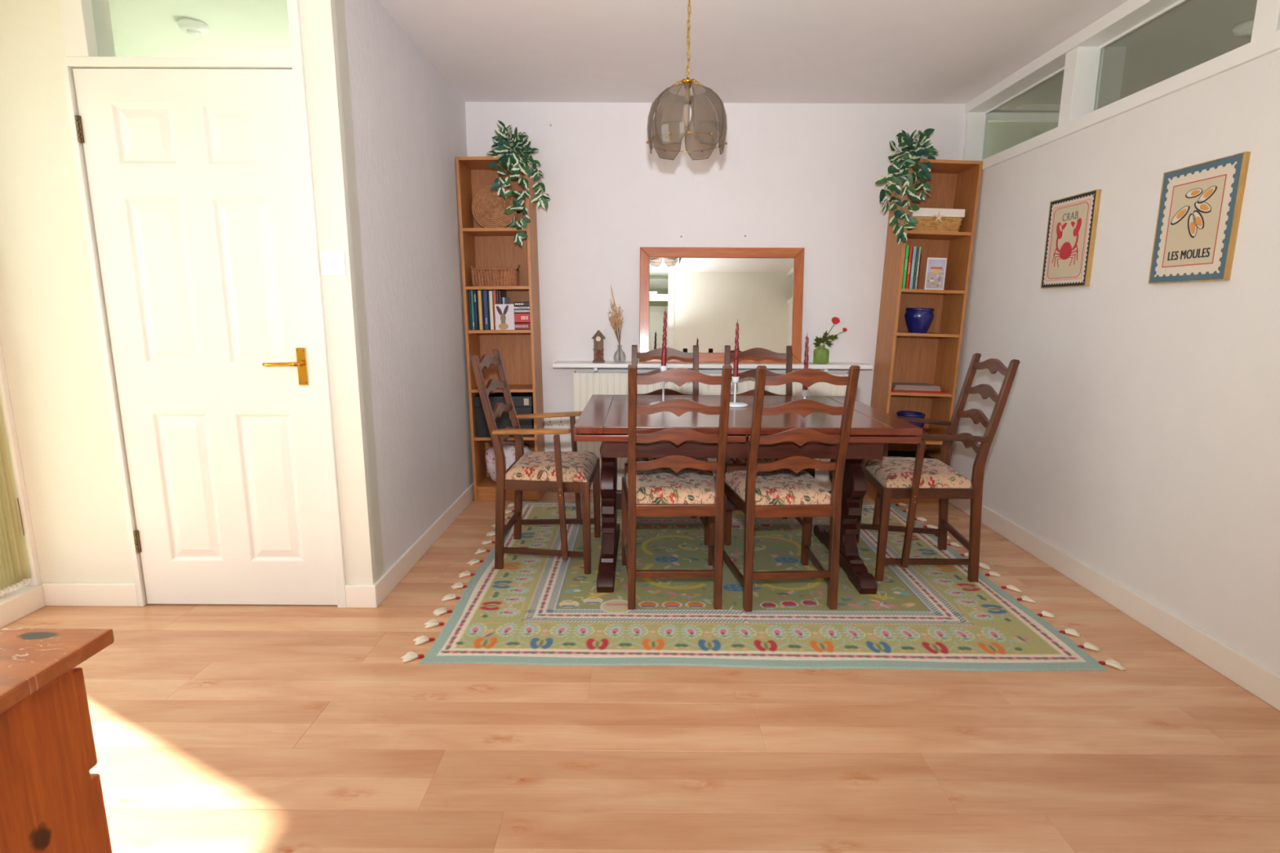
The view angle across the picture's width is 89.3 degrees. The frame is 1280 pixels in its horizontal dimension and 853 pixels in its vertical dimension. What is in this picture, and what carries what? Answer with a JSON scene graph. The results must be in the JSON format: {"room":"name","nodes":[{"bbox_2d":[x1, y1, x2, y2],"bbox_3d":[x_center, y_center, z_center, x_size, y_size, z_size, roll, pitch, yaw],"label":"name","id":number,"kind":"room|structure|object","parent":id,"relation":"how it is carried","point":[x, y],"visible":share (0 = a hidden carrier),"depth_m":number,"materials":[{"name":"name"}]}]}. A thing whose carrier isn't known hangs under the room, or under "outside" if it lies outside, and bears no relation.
{"room":"dining room","nodes":[
{"label":"dining room","id":0,"kind":"room"},
{"bbox_2d":[0,0,135,584],"bbox_3d":[-2.250,-0.471,2.441,0.541,2.390,0.112,0,10,0],"label":"wall","id":1,"kind":"structure","parent":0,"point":[50,335],"depth_m":2.40,"materials":[{"name":"beige paint"}]},
{"bbox_2d":[114,45,134,56],"bbox_3d":[-2.536,-0.666,3.514,0.100,2.390,2.067,0,10,0],"label":"wall","id":2,"kind":"structure","parent":0,"point":[118,52],"depth_m":3.10,"materials":[{"name":"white paint"}]},
{"bbox_2d":[57,0,115,56],"bbox_3d":[-1.931,-1.463,2.253,0.080,0.368,0.126,0,10,0],"label":"trim","id":3,"kind":"structure","parent":2,"relation":"attached to","point":[86,24],"depth_m":2.22,"materials":[{"name":"white paint"}]},
{"bbox_2d":[42,582,138,606],"bbox_3d":[-2.185,0.670,2.583,0.372,0.095,0.014,0,10,0],"label":"baseboard","id":4,"kind":"structure","parent":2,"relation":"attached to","point":[68,594],"depth_m":2.58,"materials":[{"name":"beige paint"}]},
{"bbox_2d":[298,0,473,584],"bbox_3d":[-1.108,-0.609,3.233,0.109,2.390,1.729,0,10,0],"label":"wall","id":5,"kind":"structure","parent":0,"point":[409,124],"depth_m":2.70,"materials":[{"name":"white paint"}]},
{"bbox_2d":[61,56,292,606],"bbox_3d":[-1.597,-0.285,2.465,0.794,2.022,0.126,0,10,0],"label":"door frame","id":6,"kind":"structure","parent":5,"relation":"attached to","point":[68,73],"depth_m":2.31,"materials":[{"name":"white paint"}]},
{"bbox_2d":[72,68,337,604],"bbox_3d":[-1.593,-0.262,2.416,0.772,1.982,0.097,0,10,0],"label":"door","id":7,"kind":"structure","parent":5,"relation":"in","point":[194,175],"depth_m":2.40,"materials":[{"name":"white paint"}]},
{"bbox_2d":[286,0,346,608],"bbox_3d":[-1.181,-0.464,2.431,0.036,2.390,0.126,0,10,0],"label":"trim","id":8,"kind":"structure","parent":5,"relation":"attached to","point":[293,6],"depth_m":2.36,"materials":[{"name":"white paint"}]},
{"bbox_2d":[320,251,346,275],"bbox_3d":[-1.113,-0.591,2.350,0.086,0.086,0.014,0,10,0],"label":"light switch","id":9,"kind":"object","parent":5,"relation":"attached to","point":[333,263],"visible":1,"depth_m":2.35,"materials":[{"name":"white plastic"}]},
{"bbox_2d":[345,584,377,608],"bbox_3d":[-1.108,0.676,2.580,0.121,0.095,0.014,0,10,0],"label":"baseboard","id":10,"kind":"structure","parent":5,"relation":"attached to","point":[357,596],"depth_m":2.57,"materials":[{"name":"beige paint"}]},
{"bbox_2d":[373,482,474,605],"bbox_3d":[-1.052,0.521,3.437,0.014,0.095,1.730,0,10,0],"label":"baseboard","id":11,"kind":"structure","parent":5,"relation":"attached to","point":[403,565],"depth_m":3.08,"materials":[{"name":"beige paint"}]},
{"bbox_2d":[2,489,1279,852],"bbox_3d":[0.349,1.014,1.351,5.900,0.120,7.900,0,10,0],"label":"floor","id":12,"kind":"structure","parent":0,"point":[217,728],"depth_m":1.78,"materials":[{"name":"brown wood"}]},
{"bbox_2d":[0,627,114,852],"bbox_3d":[-0.975,0.724,0.515,0.480,0.738,0.920,0,10,0],"label":"chest","id":13,"kind":"object","parent":12,"relation":"on","point":[51,802],"visible":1,"depth_m":0.82,"materials":[{"name":"wood"}]},
{"bbox_2d":[455,155,544,501],"bbox_3d":[-0.832,-0.556,3.973,0.405,2.020,0.275,0,10,0],"label":"bookcase","id":14,"kind":"object","parent":12,"relation":"on","point":[520,350],"visible":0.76,"depth_m":3.97,"materials":[{"name":"brown wood"}]},
{"bbox_2d":[468,290,472,329],"bbox_3d":[-1.006,-0.702,3.927,0.011,0.228,0.165,-1,10,0],"label":"book","id":15,"kind":"object","parent":14,"relation":"on","point":[469,296],"visible":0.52,"depth_m":3.85,"materials":[{"name":"paper"}]},
{"bbox_2d":[470,290,475,329],"bbox_3d":[-0.992,-0.704,3.926,0.017,0.232,0.166,0,10,0],"label":"book","id":16,"kind":"object","parent":14,"relation":"on","point":[471,291],"visible":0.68,"depth_m":3.85,"materials":[{"name":"paper"}]},
{"bbox_2d":[473,290,478,329],"bbox_3d":[-0.975,-0.704,3.926,0.016,0.230,0.166,0,10,0],"label":"book","id":17,"kind":"object","parent":14,"relation":"on","point":[474,291],"visible":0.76,"depth_m":3.85,"materials":[{"name":"paper"}]},
{"bbox_2d":[475,290,479,329],"bbox_3d":[-0.962,-0.703,3.927,0.008,0.228,0.165,0,10,0],"label":"book","id":18,"kind":"object","parent":14,"relation":"on","point":[476,291],"visible":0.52,"depth_m":3.84,"materials":[{"name":"paper"}]},
{"bbox_2d":[477,290,483,329],"bbox_3d":[-0.947,-0.704,3.926,0.022,0.231,0.165,0,10,0],"label":"book","id":19,"kind":"object","parent":14,"relation":"on","point":[479,292],"visible":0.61,"depth_m":3.85,"materials":[{"name":"paper"}]},
{"bbox_2d":[481,290,484,329],"bbox_3d":[-0.931,-0.704,3.926,0.008,0.230,0.165,0,10,0],"label":"book","id":20,"kind":"object","parent":14,"relation":"on","point":[482,291],"visible":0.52,"depth_m":3.85,"materials":[{"name":"paper"}]},
{"bbox_2d":[482,289,488,329],"bbox_3d":[-0.914,-0.705,3.926,0.026,0.232,0.166,0,10,0],"label":"book","id":21,"kind":"object","parent":14,"relation":"on","point":[484,291],"visible":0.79,"depth_m":3.84,"materials":[{"name":"paper"}]},
{"bbox_2d":[487,290,490,329],"bbox_3d":[-0.897,-0.704,3.926,0.007,0.229,0.165,0,10,0],"label":"book","id":22,"kind":"object","parent":14,"relation":"on","point":[487,291],"visible":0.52,"depth_m":3.85,"materials":[{"name":"paper"}]},
{"bbox_2d":[488,290,494,329],"bbox_3d":[-0.881,-0.703,3.926,0.023,0.228,0.165,0,10,0],"label":"book","id":23,"kind":"object","parent":14,"relation":"on","point":[491,294],"visible":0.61,"depth_m":3.84,"materials":[{"name":"paper"}]},
{"bbox_2d":[492,290,496,329],"bbox_3d":[-0.859,-0.705,3.926,0.020,0.231,0.166,0,10,0],"label":"book","id":24,"kind":"object","parent":14,"relation":"on","point":[494,292],"visible":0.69,"depth_m":3.84,"materials":[{"name":"paper"}]},
{"bbox_2d":[471,185,517,227],"bbox_3d":[-0.868,-1.309,3.871,0.277,0.269,0.081,0,10,0],"label":"woven mat","id":25,"kind":"object","parent":14,"relation":"on","point":[488,208],"visible":0.8,"depth_m":3.87,"materials":[{"name":"wicker"}]},
{"bbox_2d":[470,264,519,286],"bbox_3d":[-0.867,-0.905,3.892,0.301,0.128,0.171,0,10,0],"label":"wicker basket","id":26,"kind":"object","parent":14,"relation":"on","point":[497,278],"visible":0.88,"depth_m":3.82,"materials":[{"name":"wicker"}]},
{"bbox_2d":[498,290,506,304],"bbox_3d":[-0.827,-0.704,3.926,0.014,0.228,0.165,0,10,0],"label":"book","id":27,"kind":"object","parent":14,"relation":"on","point":[501,294],"visible":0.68,"depth_m":3.85,"materials":[{"name":"paper"}]},
{"bbox_2d":[473,392,534,436],"bbox_3d":[-0.830,-0.079,4.058,0.351,0.250,0.238,0,10,0],"label":"storage box","id":28,"kind":"object","parent":14,"relation":"on","point":[522,402],"visible":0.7,"depth_m":3.95,"materials":[{"name":"cardboard"}]},
{"bbox_2d":[494,304,515,329],"bbox_3d":[-0.801,-0.649,3.841,0.112,0.150,0.005,0,10,0],"label":"picture card","id":29,"kind":"object","parent":14,"relation":"on","point":[504,313],"visible":1,"depth_m":3.84,"materials":[{"name":"paper"}]},
{"bbox_2d":[502,297,510,304],"bbox_3d":[-0.811,-0.688,3.947,0.016,0.190,0.150,0,10,0],"label":"book","id":30,"kind":"object","parent":14,"relation":"on","point":[505,300],"visible":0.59,"depth_m":3.88,"materials":[{"name":"paper"}]},
{"bbox_2d":[484,440,531,481],"bbox_3d":[-0.825,0.218,4.101,0.304,0.266,0.191,0,10,0],"label":"fabric bag","id":31,"kind":"object","parent":14,"relation":"on","point":[508,446],"visible":0.36,"depth_m":4.03,"materials":[{"name":"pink fabric"}]},
{"bbox_2d":[486,120,550,245],"bbox_3d":[-0.688,-1.383,3.705,0.360,0.693,0.204,0,10,0],"label":"trailing plant","id":32,"kind":"object","parent":14,"relation":"on","point":[510,153],"visible":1,"depth_m":3.66,"materials":[{"name":"green plant"}]},
{"bbox_2d":[514,322,530,329],"bbox_3d":[-0.709,-0.608,3.920,0.108,0.040,0.131,0,10,0],"label":"book","id":33,"kind":"object","parent":14,"relation":"on","point":[518,326],"visible":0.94,"depth_m":3.86,"materials":[{"name":"paper"}]},
{"bbox_2d":[514,312,529,322],"bbox_3d":[-0.700,-0.656,3.909,0.090,0.058,0.126,0,10,0],"label":"book","id":34,"kind":"object","parent":33,"relation":"on","point":[518,317],"visible":0.91,"depth_m":3.85,"materials":[{"name":"paper"}]},
{"bbox_2d":[514,309,529,312],"bbox_3d":[-0.703,-0.696,3.905,0.098,0.020,0.120,0,10,0],"label":"book","id":35,"kind":"object","parent":34,"relation":"on","point":[515,310],"visible":0.79,"depth_m":3.85,"materials":[{"name":"paper"}]},
{"bbox_2d":[513,306,529,309],"bbox_3d":[-0.704,-0.715,3.901,0.096,0.018,0.121,0,10,0],"label":"book","id":36,"kind":"object","parent":35,"relation":"on","point":[515,307],"visible":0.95,"depth_m":3.84,"materials":[{"name":"paper"}]},
{"bbox_2d":[513,302,529,306],"bbox_3d":[-0.702,-0.735,3.893,0.096,0.024,0.111,0,10,0],"label":"book","id":37,"kind":"object","parent":36,"relation":"on","point":[515,304],"visible":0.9,"depth_m":3.84,"materials":[{"name":"paper"}]},
{"bbox_2d":[400,502,1126,671],"bbox_3d":[0.411,0.634,3.077,2.449,0.015,1.885,0,10,0],"label":"rug","id":38,"kind":"object","parent":12,"relation":"on","point":[535,610],"visible":0.71,"depth_m":2.55,"materials":[{"name":"fabric"}]},
{"bbox_2d":[469,349,600,574],"bbox_3d":[-0.470,0.137,3.069,0.518,0.974,0.552,1,10,2],"label":"armchair","id":39,"kind":"object","parent":38,"relation":"on","point":[557,471],"visible":1,"depth_m":2.91,"materials":[{"name":"brown wood"}]},
{"bbox_2d":[505,451,597,482],"bbox_3d":[-0.413,0.177,3.075,0.379,0.060,0.472,1,10,2],"label":"cushion","id":40,"kind":"object","parent":39,"relation":"on","point":[576,466],"depth_m":2.93,"materials":[{"name":"fabric"}]},
{"bbox_2d":[624,345,712,545],"bbox_3d":[0.139,0.071,3.446,0.434,0.974,0.548,0,10,0],"label":"dining chair","id":41,"kind":"object","parent":38,"relation":"on","point":[657,352],"visible":0.05,"depth_m":3.60,"materials":[{"name":"wood"}]},
{"bbox_2d":[635,457,708,461],"bbox_3d":[0.140,0.121,3.397,0.401,0.060,0.409,0,10,0],"label":"cushion","id":42,"kind":"object","parent":41,"relation":"on","point":[637,459],"depth_m":3.20,"materials":[{"name":"fabric"}]},
{"bbox_2d":[621,364,732,609],"bbox_3d":[0.138,0.210,2.677,0.434,0.974,0.548,0,10,-1],"label":"dining chair","id":43,"kind":"object","parent":38,"relation":"on","point":[646,491],"visible":1,"depth_m":2.52,"materials":[{"name":"brown wood"}]},
{"bbox_2d":[625,469,715,503],"bbox_3d":[0.137,0.241,2.740,0.401,0.060,0.409,0,10,-1],"label":"cushion","id":44,"kind":"object","parent":43,"relation":"on","point":[653,486],"depth_m":2.60,"materials":[{"name":"fabric"}]},
{"bbox_2d":[573,394,922,594],"bbox_3d":[0.414,0.277,3.014,1.340,0.726,0.944,0,10,0],"label":"dining table","id":45,"kind":"object","parent":38,"relation":"on","point":[604,418],"visible":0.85,"depth_m":2.68,"materials":[{"name":"brown wood"}]},
{"bbox_2d":[649,365,667,404],"bbox_3d":[0.110,-0.192,3.030,0.124,0.186,0.124,0,10,0],"label":"candlestick","id":46,"kind":"object","parent":45,"relation":"on","point":[663,368],"visible":0.38,"depth_m":3.03,"materials":[{"name":"metal"}]},
{"bbox_2d":[661,307,666,365],"bbox_3d":[0.113,-0.408,2.991,0.024,0.276,0.024,1,10,0],"label":"candle","id":47,"kind":"object","parent":46,"relation":"on","point":[664,353],"visible":1,"depth_m":2.99,"materials":[{"name":"red wax"}]},
{"bbox_2d":[728,376,747,407],"bbox_3d":[0.445,-0.166,3.033,0.124,0.136,0.124,0,10,0],"label":"candlestick","id":48,"kind":"object","parent":45,"relation":"on","point":[735,380],"visible":0.88,"depth_m":3.02,"materials":[{"name":"metal"}]},
{"bbox_2d":[731,376,739,383],"bbox_3d":[0.445,-0.217,3.024,0.037,0.033,0.037,0,10,0],"label":"cup","id":49,"kind":"object","parent":48,"relation":"on","point":[735,380],"depth_m":3.01,"materials":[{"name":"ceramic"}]},
{"bbox_2d":[733,319,738,377],"bbox_3d":[0.447,-0.357,2.999,0.024,0.276,0.024,1,10,0],"label":"candle","id":50,"kind":"object","parent":48,"relation":"on","point":[735,364],"visible":1,"depth_m":3.00,"materials":[{"name":"red wax"}]},
{"bbox_2d":[800,389,808,399],"bbox_3d":[0.772,-0.135,3.038,0.124,0.077,0.124,0,10,0],"label":"candlestick","id":51,"kind":"object","parent":45,"relation":"on","point":[804,393],"visible":0.42,"depth_m":3.02,"materials":[{"name":"metal"}]},
{"bbox_2d":[802,335,808,390],"bbox_3d":[0.771,-0.297,3.008,0.024,0.276,0.024,0,10,0],"label":"candle","id":52,"kind":"object","parent":51,"relation":"on","point":[806,355],"visible":0.7,"depth_m":3.00,"materials":[{"name":"red wax"}]},
{"bbox_2d":[724,345,815,546],"bbox_3d":[0.652,0.074,3.444,0.434,0.974,0.548,0,10,1],"label":"dining chair","id":53,"kind":"object","parent":38,"relation":"on","point":[731,464],"visible":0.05,"depth_m":3.60,"materials":[{"name":"wood"}]},
{"bbox_2d":[728,457,779,463],"bbox_3d":[0.650,0.124,3.396,0.401,0.060,0.409,0,10,1],"label":"cushion","id":54,"kind":"object","parent":53,"relation":"on","point":[731,460],"depth_m":3.20,"materials":[{"name":"fabric"}]},
{"bbox_2d":[722,365,860,612],"bbox_3d":[0.587,0.213,2.672,0.434,0.974,0.548,0,10,-4],"label":"dining chair","id":55,"kind":"object","parent":38,"relation":"on","point":[761,491],"visible":0.99,"depth_m":2.52,"materials":[{"name":"wood"}]},
{"bbox_2d":[724,470,831,505],"bbox_3d":[0.583,0.243,2.735,0.401,0.060,0.409,0,10,-4],"label":"cushion","id":56,"kind":"object","parent":55,"relation":"on","point":[775,487],"depth_m":2.61,"materials":[{"name":"fabric"}]},
{"bbox_2d":[856,352,1019,582],"bbox_3d":[1.322,0.162,2.974,0.518,0.974,0.552,1,10,6],"label":"armchair","id":57,"kind":"object","parent":38,"relation":"on","point":[912,478],"visible":0.94,"depth_m":2.81,"materials":[{"name":"brown wood"}]},
{"bbox_2d":[861,456,972,488],"bbox_3d":[1.266,0.201,2.987,0.379,0.060,0.472,1,10,6],"label":"cushion","id":58,"kind":"object","parent":57,"relation":"on","point":[887,472],"depth_m":2.86,"materials":[{"name":"fabric"}]},
{"bbox_2d":[865,159,982,502],"bbox_3d":[1.701,-0.535,3.967,0.405,2.020,0.275,2,10,0],"label":"bookcase","id":59,"kind":"object","parent":12,"relation":"on","point":[932,357],"visible":0.65,"depth_m":3.95,"materials":[{"name":"brown wood"}]},
{"bbox_2d":[901,245,909,288],"bbox_3d":[1.553,-0.945,3.870,0.020,0.245,0.171,2,10,0],"label":"book","id":60,"kind":"object","parent":59,"relation":"on","point":[907,249],"visible":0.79,"depth_m":3.79,"materials":[{"name":"paper"}]},
{"bbox_2d":[875,128,938,244],"bbox_3d":[1.505,-1.356,3.662,0.310,0.634,0.204,-7,12,-33],"label":"trailing plant","id":61,"kind":"object","parent":59,"relation":"on","point":[910,154],"visible":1,"depth_m":3.65,"materials":[{"name":"green plant"}]},
{"bbox_2d":[905,245,913,288],"bbox_3d":[1.573,-0.945,3.870,0.027,0.246,0.171,0,10,0],"label":"book","id":62,"kind":"object","parent":59,"relation":"on","point":[908,268],"visible":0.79,"depth_m":3.79,"materials":[{"name":"paper"}]},
{"bbox_2d":[887,450,933,458],"bbox_3d":[1.668,0.273,4.116,0.306,0.195,0.226,2,10,0],"label":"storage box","id":63,"kind":"object","parent":59,"relation":"on","point":[891,453],"visible":0.06,"depth_m":4.10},
{"bbox_2d":[896,410,925,428],"bbox_3d":[1.687,-0.010,4.055,0.174,0.154,0.174,2,10,0],"label":"glazed pot","id":64,"kind":"object","parent":59,"relation":"on","point":[900,413],"visible":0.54,"depth_m":3.99,"materials":[{"name":"ceramic"}]},
{"bbox_2d":[908,246,916,288],"bbox_3d":[1.595,-0.942,3.871,0.030,0.243,0.171,0,10,0],"label":"book","id":65,"kind":"object","parent":59,"relation":"on","point":[914,248],"visible":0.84,"depth_m":3.79,"materials":[{"name":"paper"}]},
{"bbox_2d":[912,247,918,288],"bbox_3d":[1.611,-0.940,3.871,0.017,0.238,0.170,0,10,0],"label":"book","id":66,"kind":"object","parent":59,"relation":"on","point":[917,254],"visible":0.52,"depth_m":3.79,"materials":[{"name":"paper"}]},
{"bbox_2d":[914,247,921,288],"bbox_3d":[1.624,-0.940,3.871,0.022,0.240,0.171,0,10,0],"label":"book","id":67,"kind":"object","parent":59,"relation":"on","point":[919,248],"visible":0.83,"depth_m":3.79,"materials":[{"name":"paper"}]},
{"bbox_2d":[891,382,946,393],"bbox_3d":[1.684,-0.243,4.010,0.330,0.040,0.220,2,10,0],"label":"book","id":68,"kind":"object","parent":59,"relation":"on","point":[895,386],"visible":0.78,"depth_m":3.92,"materials":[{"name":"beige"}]},
{"bbox_2d":[904,307,934,333],"bbox_3d":[1.694,-0.645,3.940,0.166,0.147,0.166,2,10,0],"label":"glazed pot","id":69,"kind":"object","parent":59,"relation":"on","point":[918,320],"visible":0.99,"depth_m":3.88,"materials":[{"name":"ceramic"}]},
{"bbox_2d":[916,253,922,288],"bbox_3d":[1.646,-0.923,3.879,0.014,0.205,0.140,0,10,0],"label":"book","id":70,"kind":"object","parent":59,"relation":"on","point":[921,256],"visible":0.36,"depth_m":3.81,"materials":[{"name":"paper"}]},
{"bbox_2d":[924,257,946,289],"bbox_3d":[1.726,-0.892,3.786,0.112,0.182,0.006,2,10,0],"label":"picture card","id":71,"kind":"object","parent":59,"relation":"on","point":[935,267],"visible":1,"depth_m":3.78,"materials":[{"name":"paper"}]},
{"bbox_2d":[907,207,964,231],"bbox_3d":[1.718,-1.207,3.829,0.305,0.144,0.214,2,10,0],"label":"basket","id":72,"kind":"object","parent":59,"relation":"on","point":[928,219],"visible":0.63,"depth_m":3.74,"materials":[{"name":"wicker"}]},
{"bbox_2d":[108,0,1257,111],"bbox_3d":[0.513,-1.570,1.594,6.200,0.100,5.500,0,10,0],"label":"ceiling","id":73,"kind":"structure","parent":0,"point":[833,51],"depth_m":3.01,"materials":[{"name":"paint"}]},
{"bbox_2d":[177,17,209,35],"bbox_3d":[-1.940,-1.730,2.818,0.120,0.041,0.120,0,10,0],"label":"smoke detector","id":74,"kind":"object","parent":73,"relation":"attached to","point":[194,27],"visible":1,"depth_m":2.79,"materials":[{"name":"white plastic"}]},
{"bbox_2d":[186,29,201,35],"bbox_3d":[-1.940,-1.714,2.821,0.052,0.007,0.052,0,10,0],"label":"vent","id":75,"kind":"object","parent":74,"relation":"attached to","point":[193,32],"depth_m":2.81,"materials":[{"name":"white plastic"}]},
{"bbox_2d":[645,0,727,159],"bbox_3d":[0.185,-1.376,2.494,0.316,0.605,0.313,0,10,0],"label":"pendant lamp","id":76,"kind":"object","parent":73,"relation":"hanging from","point":[687,82],"visible":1,"depth_m":2.50,"materials":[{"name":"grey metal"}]},
{"bbox_2d":[1231,18,1253,35],"bbox_3d":[2.609,-1.700,2.770,0.120,0.041,0.120,0,10,0],"label":"smoke detector","id":77,"kind":"object","parent":73,"relation":"attached to","point":[1245,28],"visible":0.56,"depth_m":2.76,"materials":[{"name":"white plastic"}]},
{"bbox_2d":[1241,30,1252,35],"bbox_3d":[2.609,-1.683,2.773,0.052,0.007,0.052,0,10,0],"label":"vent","id":78,"kind":"object","parent":77,"relation":"attached to","point":[1244,33],"depth_m":2.77,"materials":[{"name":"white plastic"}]},
{"bbox_2d":[465,102,965,476],"bbox_3d":[0.457,-0.764,4.128,3.214,2.390,0.100,0,10,0],"label":"wall","id":79,"kind":"structure","parent":0,"point":[805,175],"depth_m":3.96,"materials":[{"name":"white paint"}]},
{"bbox_2d":[544,417,567,428],"bbox_3d":[-0.547,-0.031,4.207,0.146,0.086,0.013,0,10,0],"label":"power socket","id":80,"kind":"object","parent":79,"relation":"attached to","point":[553,422],"visible":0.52,"depth_m":4.21,"materials":[{"name":"white plastic"}]},
{"bbox_2d":[573,370,848,470],"bbox_3d":[0.449,0.037,4.161,1.734,0.782,0.120,0,10,0],"label":"radiator","id":81,"kind":"object","parent":79,"relation":"attached to","point":[585,384],"visible":0.12,"depth_m":4.05,"materials":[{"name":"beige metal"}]},
{"bbox_2d":[590,475,831,491],"bbox_3d":[0.442,0.376,4.277,2.966,0.095,0.014,0,10,0],"label":"baseboard","id":82,"kind":"structure","parent":79,"relation":"attached to","point":[825,482],"depth_m":4.27,"materials":[{"name":"beige paint"}]},
{"bbox_2d":[552,360,872,372],"bbox_3d":[0.441,-0.374,4.044,1.945,0.046,0.205,0,10,0],"label":"mantel shelf","id":83,"kind":"object","parent":79,"relation":"attached to","point":[824,366],"visible":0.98,"depth_m":3.94,"materials":[{"name":"white paint"}]},
{"bbox_2d":[591,329,605,362],"bbox_3d":[-0.256,-0.496,4.005,0.084,0.200,0.056,0,10,0],"label":"ornament","id":84,"kind":"object","parent":83,"relation":"on","point":[598,337],"visible":1,"depth_m":3.99,"materials":[{"name":"brown wood"}]},
{"bbox_2d":[639,247,804,363],"bbox_3d":[0.504,-0.753,4.035,1.013,0.704,0.076,0,10,0],"label":"wall mirror","id":85,"kind":"object","parent":83,"relation":"on","point":[704,292],"visible":0.83,"depth_m":4.03,"materials":[{"name":"brown mirror"}]},
{"bbox_3d":[-0.126,-0.451,4.014,0.080,0.105,0.080,0,10,0],"label":"glass vase","id":86,"kind":"object","parent":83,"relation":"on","visible":0},
{"bbox_2d":[607,286,623,361],"bbox_3d":[-0.150,-0.635,3.976,0.104,0.468,0.044,0,10,0],"label":"dried grass","id":87,"kind":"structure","parent":86,"relation":"in","point":[616,314],"depth_m":3.97,"materials":[{"name":"plant"}]},
{"bbox_2d":[961,111,988,160],"bbox_3d":[2.006,-1.709,3.885,0.120,0.319,0.030,0,10,0],"label":"trim","id":88,"kind":"structure","parent":79,"relation":"attached to","point":[976,122],"depth_m":3.87,"materials":[{"name":"white paint"}]},
{"bbox_2d":[984,111,1059,159],"bbox_3d":[2.841,-0.778,4.269,1.552,2.390,0.100,0,10,0],"label":"wall","id":89,"kind":"structure","parent":0,"point":[1001,136],"depth_m":4.03,"materials":[{"name":"green paint"}]},
{"bbox_2d":[987,112,1059,122],"bbox_3d":[2.846,-1.905,3.999,1.552,0.045,0.030,0,10,0],"label":"crown molding","id":90,"kind":"structure","parent":89,"relation":"attached to","point":[993,117],"depth_m":3.99,"materials":[{"name":"white paint"}]},
{"bbox_2d":[950,48,1279,675],"bbox_3d":[1.993,-0.086,1.628,0.120,1.962,5.050,0,10,0],"label":"wall","id":91,"kind":"structure","parent":0,"point":[1137,435],"depth_m":2.48,"materials":[{"name":"white paint"}]},
{"bbox_2d":[984,66,1064,114],"bbox_3d":[2.050,-1.626,3.430,0.017,0.319,0.895,0,10,0],"label":"trim","id":92,"kind":"structure","parent":91,"relation":"in","point":[1063,68],"depth_m":3.42,"materials":[{"name":"white paint"}]},
{"bbox_2d":[1040,189,1101,288],"bbox_3d":[1.930,-0.830,2.917,0.022,0.398,0.318,0,10,0],"label":"framed print","id":93,"kind":"object","parent":91,"relation":"attached to","point":[1072,225],"visible":1,"depth_m":2.89,"materials":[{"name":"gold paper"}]},
{"bbox_2d":[964,0,1179,113],"bbox_3d":[1.994,-1.445,1.382,0.132,0.055,5.050,0,10,0],"label":"trim","id":94,"kind":"structure","parent":91,"relation":"attached to","point":[1131,13],"depth_m":2.93,"materials":[{"name":"white paint"}]},
{"bbox_2d":[1057,46,1104,126],"bbox_3d":[2.005,-1.539,2.949,0.120,0.319,0.083,0,10,0],"label":"trim","id":95,"kind":"structure","parent":91,"relation":"attached to","point":[1083,65],"depth_m":2.91,"materials":[{"name":"white paint"}]},
{"bbox_2d":[948,498,1279,711],"bbox_3d":[1.922,0.821,1.843,0.014,0.100,4.950,0,10,0],"label":"baseboard","id":96,"kind":"structure","parent":91,"relation":"attached to","point":[1264,683],"depth_m":2.45,"materials":[{"name":"beige paint"}]},
{"bbox_2d":[981,29,1279,170],"bbox_3d":[1.991,-1.078,1.448,0.134,0.054,5.050,0,10,0],"label":"trim","id":97,"kind":"structure","parent":91,"relation":"on","point":[1267,44],"depth_m":2.44,"materials":[{"name":"white paint"}]},
{"bbox_2d":[1098,0,1186,48],"bbox_3d":[2.046,-1.452,2.470,0.017,0.319,0.889,0,10,0],"label":"trim","id":98,"kind":"structure","parent":91,"relation":"in","point":[1180,2],"depth_m":2.63,"materials":[{"name":"white paint"}]},
{"bbox_2d":[1147,151,1250,284],"bbox_3d":[1.928,-0.706,2.252,0.020,0.398,0.325,0,10,0],"label":"framed print","id":99,"kind":"object","parent":91,"relation":"attached to","point":[1200,207],"visible":1,"depth_m":2.22,"materials":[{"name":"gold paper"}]},
{"bbox_2d":[1250,0,1279,41],"bbox_3d":[2.001,-1.366,1.992,0.120,0.319,0.083,0,10,0],"label":"trim","id":100,"kind":"structure","parent":91,"relation":"attached to","point":[1267,15],"depth_m":2.01,"materials":[{"name":"white paint"}]},
{"bbox_3d":[-2.456,0.004,-0.182,0.150,2.390,5.221,0,10,0],"label":"wall window","id":101,"kind":"structure","parent":0,"visible":0},
{"bbox_2d":[0,338,45,627],"bbox_3d":[-2.442,-0.175,1.615,0.145,2.100,1.621,0,10,0],"label":"door frame","id":102,"kind":"structure","parent":101,"relation":"attached to","point":[5,398],"depth_m":2.49,"materials":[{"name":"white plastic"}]},
{"bbox_2d":[0,402,31,595],"bbox_3d":[-2.432,-0.244,1.603,0.084,2.029,1.583,0,10,0],"label":"curtain","id":103,"kind":"object","parent":102,"relation":"attached to","point":[15,573],"visible":1,"depth_m":2.46,"materials":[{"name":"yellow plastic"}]},
{"bbox_3d":[1.121,-0.447,4.010,0.095,0.110,0.095,0,10,0],"label":"glass jar","id":104,"kind":"object","parent":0,"visible":0},
{"bbox_2d":[812,316,839,361],"bbox_3d":[1.143,-0.536,3.991,0.155,0.276,0.045,3,11,14],"label":"ranunculus","id":105,"kind":"object","parent":104,"relation":"in","point":[835,320],"visible":1,"depth_m":3.98,"materials":[{"name":"red plant"}]},
{"bbox_2d":[813,327,847,358],"bbox_3d":[1.168,-0.502,3.991,0.203,0.211,0.023,0,10,0],"label":"ranunculus","id":106,"kind":"object","parent":104,"relation":"in","point":[831,337],"visible":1,"depth_m":3.98,"materials":[{"name":"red plant"}]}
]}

